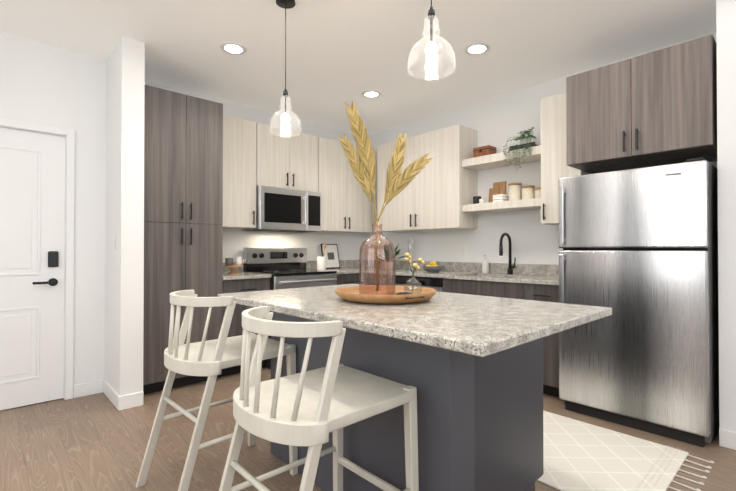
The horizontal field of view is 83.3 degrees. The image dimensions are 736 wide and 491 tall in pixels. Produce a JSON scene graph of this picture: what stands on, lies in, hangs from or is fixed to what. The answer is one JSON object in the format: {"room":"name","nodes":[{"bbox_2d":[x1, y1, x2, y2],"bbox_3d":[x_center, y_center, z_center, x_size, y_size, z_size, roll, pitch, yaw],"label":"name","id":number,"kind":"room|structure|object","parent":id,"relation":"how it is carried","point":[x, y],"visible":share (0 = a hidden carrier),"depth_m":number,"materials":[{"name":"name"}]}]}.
{"room":"kitchen","nodes":[
{"label":"kitchen","id":0,"kind":"room"},
{"bbox_2d":[0,32,106,397],"bbox_3d":[-3.359,-0.172,2.501,2.975,2.700,0.390,0,-1,-43],"label":"wall","id":1,"kind":"structure","parent":0,"point":[46,84],"depth_m":3.25,"materials":[{"name":"paint"}]},
{"bbox_2d":[0,118,74,409],"bbox_3d":[-2.674,0.140,2.888,1.019,2.082,0.098,0,-1,-43],"label":"entry door","id":2,"kind":"structure","parent":1,"relation":"in","point":[37,182],"depth_m":3.08,"materials":[{"name":"paint"}]},
{"bbox_2d":[105,36,144,395],"bbox_3d":[-1.988,-0.165,3.320,0.150,2.700,0.770,0,-1,-43],"label":"wall","id":3,"kind":"structure","parent":0,"point":[124,261],"depth_m":3.06,"materials":[{"name":"paint"}]},
{"bbox_2d":[101,380,125,410],"bbox_3d":[-1.950,1.134,3.165,0.040,0.100,0.533,0,-1,-43],"label":"baseboard","id":4,"kind":"structure","parent":3,"relation":"attached to","point":[119,402],"depth_m":3.07,"materials":[{"name":"paint"}]},
{"bbox_2d":[145,81,364,271],"bbox_3d":[-1.169,-0.153,4.699,3.225,2.700,0.140,0,-1,-43],"label":"wall","id":5,"kind":"structure","parent":0,"point":[237,241],"depth_m":4.78,"materials":[{"name":"paint"}]},
{"bbox_2d":[223,115,255,228],"bbox_3d":[-1.404,-0.713,4.142,0.476,1.070,0.360,0,-1,-43],"label":"wall cabinet","id":6,"kind":"object","parent":5,"relation":"attached to","point":[239,173],"visible":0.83,"depth_m":4.07,"materials":[{"name":"beige wood"}]},
{"bbox_2d":[242,185,320,232],"bbox_3d":[-0.918,-0.379,4.532,0.758,0.446,0.445,0,-1,-43],"label":"microwave","id":7,"kind":"object","parent":5,"relation":"attached to","point":[284,210],"visible":0.92,"depth_m":4.36,"materials":[{"name":"silver metal"}]},
{"bbox_2d":[256,123,317,191],"bbox_3d":[-0.947,-0.924,4.567,0.762,0.640,0.360,0,-1,-43],"label":"wall cabinet","id":8,"kind":"object","parent":5,"relation":"attached to","point":[287,161],"visible":0.69,"depth_m":4.43,"materials":[{"name":"beige wood"}]},
{"bbox_2d":[318,137,370,232],"bbox_3d":[-0.364,-0.705,5.105,0.818,1.070,0.360,0,-1,-43],"label":"wall cabinet","id":9,"kind":"object","parent":5,"relation":"attached to","point":[345,205],"visible":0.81,"depth_m":4.93,"materials":[{"name":"beige wood"}]},
{"bbox_2d":[0,0,715,134],"bbox_3d":[0.066,-1.575,1.084,6.340,0.080,7.140,0,-1,-43],"label":"ceiling","id":10,"kind":"structure","parent":0,"point":[339,53],"depth_m":3.08,"materials":[{"name":"paint"}]},
{"bbox_2d":[220,42,246,54],"bbox_3d":[-1.035,-1.513,3.185,0.198,0.005,0.198,0,-1,-43],"label":"recessed light","id":11,"kind":"object","parent":10,"relation":"in","point":[233,48],"visible":1,"depth_m":3.18,"materials":[{"name":"paint"}]},
{"bbox_2d":[269,0,301,135],"bbox_3d":[-0.509,-1.109,2.558,0.201,0.824,0.201,0,-1,-43],"label":"pendant light","id":12,"kind":"object","parent":10,"relation":"hanging from","point":[286,4],"visible":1,"depth_m":2.56,"materials":[{"name":"clear glass"}]},
{"bbox_2d":[362,90,380,97],"bbox_3d":[0.034,-1.505,4.120,0.198,0.005,0.198,0,-1,-43],"label":"recessed light","id":13,"kind":"object","parent":10,"relation":"in","point":[371,94],"visible":1,"depth_m":4.12,"materials":[{"name":"paint"}]},
{"bbox_2d":[408,0,455,79],"bbox_3d":[0.269,-1.136,1.759,0.201,0.784,0.201,0,-1,-43],"label":"pendant light","id":14,"kind":"object","parent":10,"relation":"hanging from","point":[431,49],"visible":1,"depth_m":1.75,"materials":[{"name":"clear glass"}]},
{"bbox_2d":[464,42,489,54],"bbox_3d":[0.841,-1.513,3.191,0.198,0.005,0.198,0,-1,-43],"label":"recessed light","id":15,"kind":"object","parent":10,"relation":"in","point":[477,48],"visible":1,"depth_m":3.18,"materials":[{"name":"paint"}]},
{"bbox_2d":[0,367,735,490],"bbox_3d":[0.066,1.195,1.060,6.340,0.060,7.140,0,-1,-43],"label":"floor","id":16,"kind":"structure","parent":0,"point":[97,442],"depth_m":2.40,"materials":[{"name":"brown wood"}]},
{"bbox_2d":[143,85,222,393],"bbox_3d":[-1.711,-0.032,3.647,0.632,2.440,0.660,0,-1,-43],"label":"pantry","id":17,"kind":"object","parent":16,"relation":"on","point":[183,191],"visible":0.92,"depth_m":3.40,"materials":[{"name":"brown wood"}]},
{"bbox_2d":[136,290,297,490],"bbox_3d":[-0.747,0.704,2.079,0.633,0.940,0.482,0,-1,-45],"label":"stool","id":18,"kind":"object","parent":16,"relation":"on","point":[210,359],"visible":0.9,"depth_m":1.91,"materials":[{"name":"paint"}]},
{"bbox_2d":[218,278,269,377],"bbox_3d":[-1.309,0.750,4.027,0.476,0.882,0.640,0,-1,-43],"label":"base cabinet","id":19,"kind":"object","parent":16,"relation":"on","point":[242,285],"visible":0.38,"depth_m":3.77,"materials":[{"name":"brown wood"}]},
{"bbox_2d":[222,263,271,279],"bbox_3d":[-1.311,0.243,4.034,0.476,0.132,0.633,0,-1,-43],"label":"countertop","id":20,"kind":"structure","parent":19,"relation":"on","point":[239,275],"depth_m":3.94,"materials":[{"name":"stone"}]},
{"bbox_2d":[223,265,242,273],"bbox_3d":[-1.319,0.236,4.052,0.190,0.080,0.190,0,-1,-43],"label":"cake stand","id":21,"kind":"object","parent":20,"relation":"on","point":[233,267],"visible":0.94,"depth_m":4.02,"materials":[{"name":"brown wood"}]},
{"bbox_2d":[225,258,232,265],"bbox_3d":[-1.352,0.158,4.036,0.076,0.075,0.076,0,-1,-43],"label":"mug","id":22,"kind":"object","parent":21,"relation":"on","point":[228,261],"visible":1,"depth_m":4.01,"materials":[{"name":"ceramic"}]},
{"bbox_2d":[235,257,243,265],"bbox_3d":[-1.264,0.155,4.076,0.087,0.082,0.064,0,-1,-43],"label":"creamer","id":23,"kind":"object","parent":21,"relation":"on","point":[238,261],"visible":1,"depth_m":4.04,"materials":[{"name":"ceramic"}]},
{"bbox_2d":[243,248,336,368],"bbox_3d":[-0.812,0.609,4.409,0.758,1.170,0.710,0,-1,-43],"label":"range","id":24,"kind":"object","parent":16,"relation":"on","point":[285,268],"visible":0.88,"depth_m":4.40,"materials":[{"name":"silver metal"}]},
{"bbox_2d":[219,306,418,490],"bbox_3d":[-0.201,0.699,1.437,0.633,0.940,0.482,0,-1,-43],"label":"stool","id":25,"kind":"object","parent":16,"relation":"on","point":[312,409],"visible":1,"depth_m":1.34,"materials":[{"name":"paint"}]},
{"bbox_2d":[337,273,362,284],"bbox_3d":[-0.197,0.759,5.056,1.014,0.882,0.640,0,-1,-43],"label":"base cabinet","id":26,"kind":"object","parent":16,"relation":"on","point":[351,278],"visible":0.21,"depth_m":4.65,"materials":[{"name":"brown wood"}]},
{"bbox_2d":[306,260,397,273],"bbox_3d":[-0.199,0.252,5.064,1.016,0.132,0.633,0,-1,-43],"label":"countertop","id":27,"kind":"structure","parent":26,"relation":"on","point":[349,266],"depth_m":5.16,"materials":[{"name":"stone"}]},
{"bbox_2d":[317,256,325,269],"bbox_3d":[-0.540,0.206,4.814,0.106,0.155,0.106,0,-1,-43],"label":"utensil crock","id":28,"kind":"object","parent":27,"relation":"on","point":[321,262],"visible":0.92,"depth_m":4.77,"materials":[{"name":"white ceramic"}]},
{"bbox_2d":[317,244,325,256],"bbox_3d":[-0.544,0.125,4.824,0.130,0.294,0.047,0,-1,-43],"label":"utensils","id":29,"kind":"object","parent":28,"relation":"in","point":[320,250],"visible":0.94,"depth_m":4.81,"materials":[{"name":"brown wood"}]},
{"bbox_2d":[321,244,339,268],"bbox_3d":[-0.465,0.132,5.147,0.250,0.306,0.076,0,-1,-43],"label":"picture frame","id":30,"kind":"object","parent":27,"relation":"on","point":[331,254],"visible":0.86,"depth_m":5.15,"materials":[{"name":"black metal"}]},
{"bbox_2d":[363,273,396,284],"bbox_3d":[0.321,0.756,4.775,0.640,0.882,0.536,0,-1,-43],"label":"base cabinet","id":31,"kind":"object","parent":16,"relation":"on","point":[372,279],"visible":0.02,"depth_m":4.61,"materials":[{"name":"brown wood"}]},
{"bbox_2d":[271,312,542,490],"bbox_3d":[0.150,0.734,2.157,0.768,0.882,1.238,0,-1,-43],"label":"kitchen island","id":32,"kind":"object","parent":16,"relation":"on","point":[469,367],"depth_m":1.66,"materials":[{"name":"paint"}]},
{"bbox_2d":[218,284,611,359],"bbox_3d":[0.099,0.275,1.975,0.980,0.032,1.626,0,-1,-43],"label":"island countertop","id":33,"kind":"structure","parent":32,"relation":"on","point":[464,324],"depth_m":1.53,"materials":[{"name":"grey stone"}]},
{"bbox_2d":[335,285,435,303],"bbox_3d":[0.084,0.236,1.998,0.486,0.046,0.530,0,-1,-43],"label":"tray","id":34,"kind":"object","parent":33,"relation":"on","point":[350,293],"visible":0.77,"depth_m":1.84,"materials":[{"name":"brown wood"}]},
{"bbox_2d":[359,224,395,294],"bbox_3d":[0.045,0.071,1.991,0.176,0.348,0.176,0,-1,-43],"label":"vase","id":35,"kind":"object","parent":34,"relation":"on","point":[385,240],"visible":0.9,"depth_m":1.97,"materials":[{"name":"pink glass"}]},
{"bbox_2d":[338,100,432,290],"bbox_3d":[0.085,-0.245,1.995,0.467,0.922,0.022,0,0,-2],"label":"fronds","id":36,"kind":"object","parent":35,"relation":"in","point":[363,166],"visible":1,"depth_m":1.99,"materials":[{"name":"yellow plant"}]},
{"bbox_2d":[395,292,412,294],"bbox_3d":[0.169,0.233,1.921,0.084,0.024,0.084,0,-1,-43],"label":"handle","id":37,"kind":"object","parent":34,"relation":"on","point":[402,293],"visible":0.29,"depth_m":1.95,"materials":[{"name":"black metal"}]},
{"bbox_2d":[404,274,421,293],"bbox_3d":[0.219,0.194,2.022,0.090,0.104,0.090,0,-1,-43],"label":"bud vase","id":38,"kind":"object","parent":34,"relation":"on","point":[417,282],"visible":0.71,"depth_m":2.03,"materials":[{"name":"clear glass"}]},
{"bbox_2d":[404,253,424,286],"bbox_3d":[0.216,0.135,2.021,0.113,0.198,0.104,0,-1,-43],"label":"flowers","id":39,"kind":"object","parent":38,"relation":"in","point":[408,258],"visible":0.94,"depth_m":2.01,"materials":[{"name":"yellow plant"}]},
{"bbox_2d":[396,275,442,291],"bbox_3d":[0.704,0.753,4.348,0.658,0.882,0.604,0,-1,-43],"label":"dishwasher","id":40,"kind":"object","parent":16,"relation":"on","point":[436,284],"visible":0.17,"depth_m":4.09,"materials":[{"name":"black metal"}]},
{"bbox_2d":[443,278,522,298],"bbox_3d":[1.190,0.748,3.836,0.640,0.882,0.800,0,-1,-43],"label":"base cabinet","id":41,"kind":"object","parent":16,"relation":"on","point":[494,289],"visible":0.02,"depth_m":3.61,"materials":[{"name":"brown wood"}]},
{"bbox_2d":[362,260,558,284],"bbox_3d":[0.926,0.244,4.131,0.633,0.132,2.260,0,-1,-43],"label":"countertop","id":42,"kind":"structure","parent":41,"relation":"on","point":[544,274],"depth_m":4.00,"materials":[{"name":"stone"}]},
{"bbox_2d":[375,243,404,269],"bbox_3d":[0.256,0.104,4.919,0.486,0.359,0.384,0,-1,-43],"label":"potted plant","id":43,"kind":"object","parent":42,"relation":"on","point":[390,253],"visible":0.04,"depth_m":4.88,"materials":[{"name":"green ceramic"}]},
{"bbox_2d":[407,239,413,269],"bbox_3d":[0.495,0.101,4.846,0.100,0.365,0.094,0,-1,-43],"label":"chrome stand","id":44,"kind":"object","parent":42,"relation":"on","point":[410,247],"visible":0.81,"depth_m":4.83,"materials":[{"name":"silver metal"}]},
{"bbox_2d":[422,261,443,271],"bbox_3d":[0.689,0.224,4.370,0.236,0.111,0.236,0,-1,-43],"label":"bowl","id":45,"kind":"object","parent":42,"relation":"on","point":[432,267],"visible":1,"depth_m":4.30,"materials":[{"name":"grey ceramic"}]},
{"bbox_2d":[482,255,488,272],"bbox_3d":[1.187,0.187,4.192,0.068,0.181,0.066,0,-1,-43],"label":"soap dispenser","id":46,"kind":"object","parent":42,"relation":"on","point":[485,266],"visible":1,"depth_m":4.17,"materials":[{"name":"white ceramic"}]},
{"bbox_2d":[499,233,515,273],"bbox_3d":[1.323,0.076,3.929,0.213,0.398,0.084,0,-1,-43],"label":"faucet","id":47,"kind":"object","parent":42,"relation":"on","point":[510,270],"visible":1,"depth_m":3.97,"materials":[{"name":"black metal"}]},
{"bbox_2d":[523,283,558,396],"bbox_3d":[1.577,0.745,3.418,0.640,0.882,0.331,0,-1,-43],"label":"base cabinet","id":48,"kind":"object","parent":16,"relation":"on","point":[545,293],"visible":0.35,"depth_m":3.20,"materials":[{"name":"brown wood"}]},
{"bbox_2d":[537,410,713,490],"bbox_3d":[0.979,1.172,2.573,0.895,0.014,1.711,0,-1,-43],"label":"rug","id":49,"kind":"object","parent":16,"relation":"on","point":[580,455],"visible":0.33,"depth_m":2.24,"materials":[{"name":"beige fabric"}]},
{"bbox_2d":[558,157,718,446],"bbox_3d":[1.913,0.336,2.914,0.770,1.690,0.844,0,-1,-43],"label":"fridge","id":50,"kind":"object","parent":16,"relation":"on","point":[638,254],"visible":0.94,"depth_m":2.60,"materials":[{"name":"grey metal"}]},
{"bbox_2d":[365,32,716,264],"bbox_3d":[1.295,-0.157,4.308,0.140,2.700,3.780,0,-1,-43],"label":"wall","id":51,"kind":"structure","parent":0,"point":[497,122],"depth_m":4.20,"materials":[{"name":"paint"}]},
{"bbox_2d":[366,150,379,232],"bbox_3d":[-0.011,-0.702,5.473,0.196,1.070,0.298,0,-1,-43],"label":"cabinet filler","id":52,"kind":"object","parent":51,"relation":"attached to","point":[373,220],"visible":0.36,"depth_m":5.36,"materials":[{"name":"beige wood"}]},
{"bbox_2d":[377,125,477,231],"bbox_3d":[0.620,-0.691,4.670,0.360,1.035,1.180,0,-1,-43],"label":"wall cabinet","id":53,"kind":"object","parent":51,"relation":"attached to","point":[439,191],"visible":0.96,"depth_m":4.37,"materials":[{"name":"beige wood"}]},
{"bbox_2d":[462,198,540,212],"bbox_3d":[1.329,-0.375,3.958,0.283,0.070,0.814,0,-1,-43],"label":"shelf","id":54,"kind":"object","parent":51,"relation":"attached to","point":[517,205],"visible":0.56,"depth_m":3.87,"materials":[{"name":"beige wood"}]},
{"bbox_2d":[473,196,480,203],"bbox_3d":[1.102,-0.451,4.180,0.080,0.085,0.080,0,-1,-43],"label":"mug","id":55,"kind":"object","parent":54,"relation":"on","point":[476,199],"visible":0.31,"depth_m":4.15,"materials":[{"name":"ceramic"}]},
{"bbox_2d":[488,181,505,202],"bbox_3d":[1.296,-0.523,4.153,0.074,0.228,0.165,0,-1,-43],"label":"cutting boards","id":56,"kind":"object","parent":54,"relation":"on","point":[498,188],"visible":0.52,"depth_m":4.15,"materials":[{"name":"brown wood"}]},
{"bbox_2d":[493,194,508,201],"bbox_3d":[1.286,-0.449,3.996,0.140,0.077,0.110,0,-1,-43],"label":"bowls","id":57,"kind":"object","parent":54,"relation":"on","point":[499,197],"visible":0.65,"depth_m":3.95,"materials":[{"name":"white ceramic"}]},
{"bbox_2d":[508,183,521,200],"bbox_3d":[1.389,-0.498,3.914,0.118,0.175,0.117,0,-1,-43],"label":"jar","id":58,"kind":"object","parent":54,"relation":"on","point":[514,191],"visible":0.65,"depth_m":3.87,"materials":[{"name":"beige ceramic"}]},
{"bbox_2d":[522,185,534,198],"bbox_3d":[1.477,-0.479,3.819,0.112,0.135,0.111,0,-1,-43],"label":"jar","id":59,"kind":"object","parent":54,"relation":"on","point":[527,191],"visible":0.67,"depth_m":3.77,"materials":[{"name":"beige ceramic"}]},
{"bbox_2d":[535,187,540,197],"bbox_3d":[1.552,-0.467,3.738,0.088,0.110,0.087,0,-1,-43],"label":"jar","id":60,"kind":"object","parent":54,"relation":"on","point":[537,192],"visible":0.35,"depth_m":3.71,"materials":[{"name":"beige ceramic"}]},
{"bbox_2d":[462,145,540,170],"bbox_3d":[1.329,-0.827,3.962,0.283,0.075,0.814,0,-1,-43],"label":"shelf","id":61,"kind":"object","parent":51,"relation":"attached to","point":[491,161],"visible":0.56,"depth_m":3.90,"materials":[{"name":"beige wood"}]},
{"bbox_2d":[473,145,496,157],"bbox_3d":[1.167,-0.921,4.142,0.146,0.115,0.186,0,-1,-43],"label":"box","id":62,"kind":"object","parent":61,"relation":"on","point":[483,150],"visible":0.75,"depth_m":4.08,"materials":[{"name":"brown wood"}]},
{"bbox_2d":[509,142,540,150],"bbox_3d":[1.459,-0.892,3.812,0.180,0.052,0.260,0,-1,-43],"label":"books","id":63,"kind":"object","parent":61,"relation":"on","point":[532,144],"visible":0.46,"depth_m":3.74,"materials":[{"name":"white paper"}]},
{"bbox_2d":[503,127,536,169],"bbox_3d":[1.417,-0.865,3.780,0.287,0.411,0.281,0,-1,-43],"label":"trailing plant","id":64,"kind":"object","parent":63,"relation":"on","point":[524,139],"visible":0.96,"depth_m":3.75,"materials":[{"name":"green plant"}]},
{"bbox_2d":[540,92,590,224],"bbox_3d":[1.691,-0.719,3.513,0.360,1.070,0.329,0,-1,-43],"label":"wall cabinet","id":65,"kind":"object","parent":51,"relation":"attached to","point":[554,167],"visible":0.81,"depth_m":3.46,"materials":[{"name":"beige wood"}]},
{"bbox_2d":[566,35,716,173],"bbox_3d":[1.983,-0.928,2.979,0.660,0.660,0.845,0,-1,-43],"label":"wall cabinet","id":66,"kind":"object","parent":51,"relation":"attached to","point":[656,108],"visible":0.98,"depth_m":2.73,"materials":[{"name":"brown wood"}]},
{"bbox_2d":[716,0,735,431],"bbox_3d":[2.383,-0.171,2.675,0.760,2.700,0.095,0,-1,-43],"label":"wall","id":67,"kind":"structure","parent":0,"point":[726,81],"depth_m":2.42,"materials":[{"name":"paint"}]},
{"bbox_2d":[734,432,735,449],"bbox_3d":[2.358,1.128,2.579,0.633,0.100,0.030,0,-1,-43],"label":"baseboard","id":68,"kind":"structure","parent":67,"relation":"attached to","point":[734,432],"depth_m":2.38,"materials":[{"name":"paint"}]}
]}

